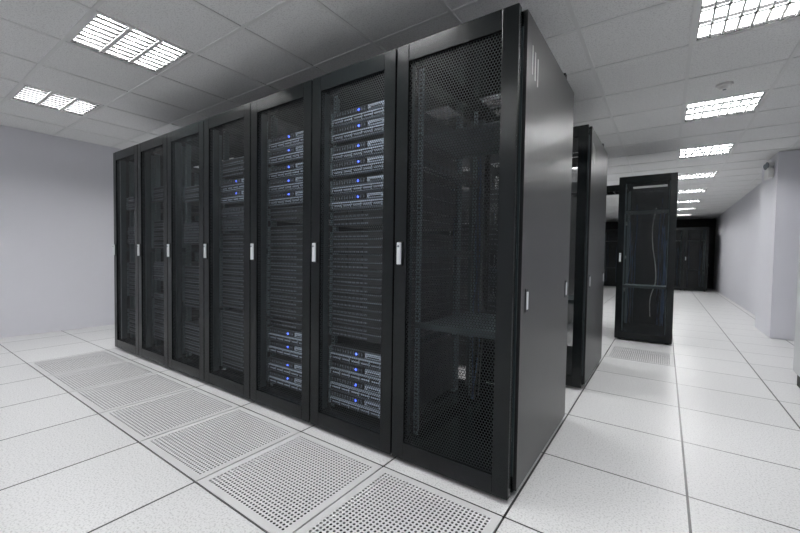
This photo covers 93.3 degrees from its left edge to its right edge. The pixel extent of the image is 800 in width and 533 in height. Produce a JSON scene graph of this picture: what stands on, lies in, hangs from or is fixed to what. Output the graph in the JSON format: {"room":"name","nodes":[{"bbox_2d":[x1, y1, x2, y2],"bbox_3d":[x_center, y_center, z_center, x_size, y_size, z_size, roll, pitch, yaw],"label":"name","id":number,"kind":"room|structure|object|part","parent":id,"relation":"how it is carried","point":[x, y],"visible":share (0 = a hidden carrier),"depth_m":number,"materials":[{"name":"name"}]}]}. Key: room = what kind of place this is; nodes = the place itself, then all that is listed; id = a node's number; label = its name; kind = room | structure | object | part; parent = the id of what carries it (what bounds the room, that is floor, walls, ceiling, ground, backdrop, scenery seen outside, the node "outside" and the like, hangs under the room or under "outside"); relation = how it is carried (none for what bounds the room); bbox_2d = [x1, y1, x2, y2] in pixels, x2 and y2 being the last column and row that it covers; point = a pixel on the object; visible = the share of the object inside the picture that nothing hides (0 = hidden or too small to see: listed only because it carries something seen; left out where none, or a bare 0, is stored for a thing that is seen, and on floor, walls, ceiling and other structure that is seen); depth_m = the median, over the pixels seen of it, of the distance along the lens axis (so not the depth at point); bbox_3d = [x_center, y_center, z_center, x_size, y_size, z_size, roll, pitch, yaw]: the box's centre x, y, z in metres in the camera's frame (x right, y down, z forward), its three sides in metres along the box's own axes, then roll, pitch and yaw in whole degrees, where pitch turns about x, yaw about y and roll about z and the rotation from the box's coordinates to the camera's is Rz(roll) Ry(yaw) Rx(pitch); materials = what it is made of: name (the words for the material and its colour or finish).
{"room":"server room","nodes":[
{"label":"server room","id":0,"kind":"room"},
{"bbox_2d":[0,125,468,337],"bbox_3d":[-0.801,-0.444,9.832,0.120,2.900,19.050,2,2,35],"label":"wall","id":1,"kind":"structure","parent":0,"point":[57,198],"depth_m":4.71,"materials":[{"name":"white paint"}]},
{"bbox_2d":[0,286,799,532],"bbox_3d":[2.362,0.823,7.640,7.650,0.001,18.810,2,2,35],"label":"floor","id":2,"kind":"structure","parent":0,"point":[709,442],"depth_m":1.97,"materials":[{"name":"tile"}]},
{"bbox_2d":[113,144,198,355],"bbox_3d":[-2.446,-0.155,4.186,0.619,2.032,1.071,2,2,35],"label":"rack","id":3,"kind":"object","parent":2,"relation":"on","point":[125,161],"visible":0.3,"depth_m":3.89,"materials":[{"name":"metal"}]},
{"bbox_3d":[-2.951,-0.173,3.898,0.026,0.120,0.021,2,2,35],"label":"door handle","id":4,"kind":"part","parent":3,"relation":"part of","materials":[{"name":"silver metal"}]},
{"bbox_3d":[-2.717,-0.157,3.779,0.592,2.010,0.052,2,2,35],"label":"door frame","id":5,"kind":"part","parent":3,"relation":"part of","materials":[{"name":"metal"}]},
{"bbox_2d":[137,133,234,366],"bbox_3d":[-1.946,-0.137,3.835,0.596,2.032,1.071,2,2,35],"label":"rack","id":6,"kind":"object","parent":2,"relation":"on","point":[158,353],"visible":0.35,"depth_m":3.53,"materials":[{"name":"metal"}]},
{"bbox_3d":[-2.460,-0.154,3.554,0.026,0.120,0.021,2,2,35],"label":"door handle","id":7,"kind":"part","parent":6,"relation":"part of","materials":[{"name":"silver metal"}]},
{"bbox_3d":[-2.226,-0.139,3.435,0.592,2.010,0.052,2,2,35],"label":"door frame","id":8,"kind":"part","parent":6,"relation":"part of","materials":[{"name":"metal"}]},
{"bbox_2d":[167,120,243,380],"bbox_3d":[-1.455,-0.118,3.491,0.596,2.032,1.071,2,2,35],"label":"rack","id":9,"kind":"object","parent":2,"relation":"on","point":[191,364],"visible":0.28,"depth_m":3.17,"materials":[{"name":"metal"}]},
{"bbox_3d":[-1.969,-0.136,3.210,0.026,0.120,0.021,2,2,35],"label":"door handle","id":10,"kind":"part","parent":9,"relation":"part of","materials":[{"name":"silver metal"}]},
{"bbox_3d":[-1.735,-0.121,3.090,0.592,2.010,0.052,2,2,35],"label":"door frame","id":11,"kind":"part","parent":9,"relation":"part of","materials":[{"name":"metal"}]},
{"bbox_2d":[204,103,301,398],"bbox_3d":[-0.964,-0.100,3.147,0.596,2.032,1.071,2,2,35],"label":"rack","id":12,"kind":"object","parent":2,"relation":"on","point":[234,374],"visible":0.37,"depth_m":2.83,"materials":[{"name":"metal"}]},
{"bbox_3d":[-1.478,-0.118,2.865,0.026,0.120,0.021,2,2,35],"label":"door handle","id":13,"kind":"part","parent":12,"relation":"part of","materials":[{"name":"silver metal"}]},
{"bbox_3d":[-1.244,-0.103,2.746,0.592,2.010,0.052,2,2,35],"label":"door frame","id":14,"kind":"part","parent":12,"relation":"part of","materials":[{"name":"metal"}]},
{"bbox_2d":[27,350,502,532],"bbox_3d":[-1.481,0.955,2.452,4.200,0.051,0.600,2,2,35],"label":"floor","id":15,"kind":"structure","parent":2,"relation":"in","point":[281,487],"depth_m":1.87,"materials":[{"name":"white metal"}]},
{"bbox_2d":[250,80,368,422],"bbox_3d":[-0.473,-0.082,2.802,0.596,2.032,1.071,2,2,35],"label":"rack","id":16,"kind":"object","parent":2,"relation":"on","point":[289,184],"visible":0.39,"depth_m":2.46,"materials":[{"name":"metal"}]},
{"bbox_3d":[-0.987,-0.100,2.521,0.026,0.120,0.021,2,2,35],"label":"door handle","id":17,"kind":"part","parent":16,"relation":"part of","materials":[{"name":"silver metal"}]},
{"bbox_3d":[-0.753,-0.085,2.402,0.592,2.010,0.052,2,2,35],"label":"door frame","id":18,"kind":"part","parent":16,"relation":"part of","materials":[{"name":"metal"}]},
{"bbox_2d":[310,48,473,453],"bbox_3d":[0.018,-0.064,2.458,0.596,2.032,1.071,2,2,35],"label":"rack","id":19,"kind":"object","parent":2,"relation":"on","point":[358,407],"visible":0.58,"depth_m":2.14,"materials":[{"name":"metal"}]},
{"bbox_3d":[-0.495,-0.082,2.177,0.026,0.120,0.021,2,2,35],"label":"door handle","id":20,"kind":"part","parent":19,"relation":"part of","materials":[{"name":"silver metal"}]},
{"bbox_3d":[-0.262,-0.066,2.058,0.592,2.010,0.052,2,2,35],"label":"door frame","id":21,"kind":"part","parent":19,"relation":"part of","materials":[{"name":"metal"}]},
{"bbox_2d":[422,163,469,345],"bbox_3d":[0.476,-0.111,4.154,0.596,2.032,1.071,2,2,35],"label":"rack","id":22,"kind":"object","parent":2,"relation":"on","point":[464,163],"visible":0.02,"depth_m":4.02,"materials":[{"name":"metal"}]},
{"bbox_2d":[447,154,498,368],"bbox_3d":[0.967,-0.093,3.809,0.596,2.032,1.071,2,2,35],"label":"rack","id":23,"kind":"object","parent":2,"relation":"on","point":[492,211],"visible":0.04,"depth_m":3.46,"materials":[{"name":"metal"}]},
{"bbox_3d":[0.686,-0.095,3.409,0.592,2.010,0.052,2,2,35],"label":"door frame","id":24,"kind":"part","parent":23,"relation":"part of","materials":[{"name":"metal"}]},
{"bbox_3d":[1.260,-0.113,4.226,0.592,2.010,0.052,2,2,35],"label":"door frame","id":25,"kind":"part","parent":23,"relation":"part of","materials":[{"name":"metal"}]},
{"bbox_2d":[392,3,573,500],"bbox_3d":[0.519,-0.079,2.106,0.619,2.100,1.071,2,2,35],"label":"rack","id":26,"kind":"object","parent":2,"relation":"on","point":[488,437],"visible":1,"depth_m":1.76,"materials":[{"name":"metal"}]},
{"bbox_3d":[-0.004,-0.063,1.833,0.026,0.120,0.021,2,2,35],"label":"door handle","id":27,"kind":"part","parent":26,"relation":"part of","materials":[{"name":"silver metal"}]},
{"bbox_3d":[0.802,-0.066,2.531,0.592,2.010,0.052,2,2,35],"label":"door frame","id":28,"kind":"part","parent":26,"relation":"part of","materials":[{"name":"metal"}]},
{"bbox_2d":[567,195,576,322],"bbox_3d":[2.247,-0.134,5.708,0.619,2.032,1.071,2,2,35],"label":"rack","id":29,"kind":"object","parent":2,"relation":"on","point":[572,210],"visible":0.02,"depth_m":5.63,"materials":[{"name":"metal"}]},
{"bbox_2d":[571,185,618,196],"bbox_3d":[2.731,-1.048,5.279,0.620,0.080,0.315,2,2,35],"label":"cable tray","id":30,"kind":"object","parent":29,"relation":"attached to","point":[613,189],"visible":0.23,"depth_m":5.05,"materials":[{"name":"black metal"}]},
{"bbox_2d":[566,124,607,387],"bbox_3d":[1.468,-0.108,3.457,0.619,2.100,1.071,2,2,35],"label":"rack","id":31,"kind":"object","parent":2,"relation":"on","point":[591,159],"visible":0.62,"depth_m":2.95,"materials":[{"name":"metal"}]},
{"bbox_3d":[1.177,-0.077,3.065,0.592,2.010,0.052,2,2,35],"label":"door frame","id":32,"kind":"part","parent":31,"relation":"part of","materials":[{"name":"metal"}]},
{"bbox_2d":[604,229,617,285],"bbox_3d":[7.715,-0.309,13.780,0.596,2.032,1.071,2,2,35],"label":"rack","id":33,"kind":"object","parent":2,"relation":"on","point":[610,259],"visible":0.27,"depth_m":13.86,"materials":[{"name":"metal"}]},
{"bbox_2d":[605,345,674,366],"bbox_3d":[2.551,0.965,4.022,0.600,0.051,0.600,2,2,35],"label":"perforated floor tile","id":34,"kind":"structure","parent":2,"relation":"in","point":[655,357],"depth_m":4.01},
{"bbox_2d":[614,172,677,344],"bbox_3d":[3.261,-0.096,4.997,0.596,2.032,1.071,2,2,35],"label":"rack","id":35,"kind":"object","parent":2,"relation":"on","point":[647,217],"visible":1,"depth_m":4.71,"materials":[{"name":"metal"}]},
{"bbox_3d":[3.554,-0.116,5.414,0.592,2.010,0.052,2,2,35],"label":"door frame","id":36,"kind":"part","parent":35,"relation":"part of","materials":[{"name":"metal"}]},
{"bbox_2d":[674,228,684,289],"bbox_3d":[9.188,-0.255,12.748,0.596,2.032,1.071,2,2,35],"label":"rack","id":37,"kind":"object","parent":2,"relation":"on","point":[680,232],"visible":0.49,"depth_m":12.26,"materials":[{"name":"metal"}]},
{"bbox_2d":[683,227,709,291],"bbox_3d":[9.688,-0.236,12.397,0.619,2.032,1.071,2,2,35],"label":"rack","id":38,"kind":"object","parent":2,"relation":"on","point":[696,245],"visible":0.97,"depth_m":12.11,"materials":[{"name":"metal"}]},
{"bbox_2d":[793,236,799,387],"bbox_3d":[3.196,0.021,2.571,0.497,1.950,0.980,2,2,35],"label":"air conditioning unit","id":39,"kind":"object","parent":2,"relation":"on","point":[796,362],"visible":1,"depth_m":3.07,"materials":[{"name":"white metal"}]},
{"bbox_2d":[0,0,799,221],"bbox_3d":[2.398,-1.612,7.563,7.640,0.006,18.800,2,2,35],"label":"ceiling","id":40,"kind":"structure","parent":0,"point":[98,3],"depth_m":2.87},
{"bbox_2d":[8,84,101,116],"bbox_3d":[-3.289,-1.624,3.618,0.566,0.100,0.578,2,2,35],"label":"ceiling light","id":41,"kind":"object","parent":40,"relation":"in","point":[26,94],"depth_m":3.62,"materials":[{"name":"white plastic"}]},
{"bbox_2d":[66,12,191,73],"bbox_3d":[-1.870,-1.571,2.623,0.566,0.100,0.578,2,2,35],"label":"ceiling light","id":42,"kind":"object","parent":40,"relation":"in","point":[100,34],"depth_m":2.62,"materials":[{"name":"white plastic"}]},
{"bbox_2d":[677,208,695,210],"bbox_3d":[8.084,-1.682,10.774,0.566,0.100,0.578,2,2,35],"label":"ceiling light","id":43,"kind":"object","parent":40,"relation":"in","point":[681,208],"depth_m":10.85,"materials":[{"name":"white plastic"}]},
{"bbox_2d":[677,200,700,202],"bbox_3d":[7.068,-1.651,9.325,0.566,0.100,0.578,2,2,35],"label":"ceiling light","id":44,"kind":"object","parent":40,"relation":"in","point":[686,201],"depth_m":9.37,"materials":[{"name":"white plastic"}]},
{"bbox_2d":[678,188,707,193],"bbox_3d":[6.051,-1.620,7.876,0.566,0.100,0.578,2,2,35],"label":"ceiling light","id":45,"kind":"object","parent":40,"relation":"in","point":[705,189],"depth_m":7.92,"materials":[{"name":"white plastic"}]},
{"bbox_2d":[678,171,718,179],"bbox_3d":[5.035,-1.589,6.428,0.566,0.100,0.578,2,2,35],"label":"ceiling light","id":46,"kind":"object","parent":40,"relation":"in","point":[707,174],"depth_m":6.48,"materials":[{"name":"white plastic"}]},
{"bbox_2d":[678,144,734,158],"bbox_3d":[4.018,-1.559,4.979,0.566,0.100,0.578,2,2,35],"label":"ceiling light","id":47,"kind":"object","parent":40,"relation":"in","point":[724,149],"depth_m":5.03,"materials":[{"name":"white plastic"}]},
{"bbox_2d":[716,81,733,90],"bbox_3d":[2.616,-1.446,3.045,0.110,0.044,0.110,2,2,35],"label":"smoke detector","id":48,"kind":"object","parent":40,"relation":"attached to","point":[723,86],"visible":1,"depth_m":3.02,"materials":[{"name":"white plastic"}]},
{"bbox_2d":[683,91,767,122],"bbox_3d":[3.002,-1.528,3.530,0.566,0.100,0.578,2,2,35],"label":"ceiling light","id":49,"kind":"object","parent":40,"relation":"in","point":[749,103],"depth_m":3.58,"materials":[{"name":"white plastic"}]},
{"bbox_2d":[693,0,799,43],"bbox_3d":[1.985,-1.497,2.082,0.566,0.100,0.578,2,2,35],"label":"ceiling light","id":50,"kind":"object","parent":40,"relation":"in","point":[715,18],"depth_m":2.24,"materials":[{"name":"white plastic"}]},
{"bbox_2d":[605,218,715,288],"bbox_3d":[7.815,-0.492,15.350,7.650,2.900,0.120,2,2,35],"label":"wall","id":51,"kind":"structure","parent":0,"point":[683,223],"depth_m":13.20,"materials":[{"name":"black paint"}]},
{"bbox_2d":[713,183,760,315],"bbox_3d":[5.559,-0.208,5.375,0.120,2.900,19.050,2,2,35],"label":"wall","id":52,"kind":"structure","parent":0,"point":[737,228],"depth_m":8.67,"materials":[{"name":"white paint"}]},
{"bbox_2d":[755,150,799,340],"bbox_3d":[5.271,-0.276,5.276,0.239,2.431,1.000,2,2,35],"label":"pillar","id":53,"kind":"structure","parent":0,"point":[779,229],"depth_m":4.91,"materials":[{"name":"white paint"}]},
{"bbox_2d":[763,161,773,180],"bbox_3d":[5.041,-1.311,5.171,0.081,0.222,0.260,2,2,35],"label":"emergency light","id":54,"kind":"object","parent":53,"relation":"attached to","point":[769,173],"visible":1,"depth_m":5.09,"materials":[{"name":"white plastic"}]}
]}

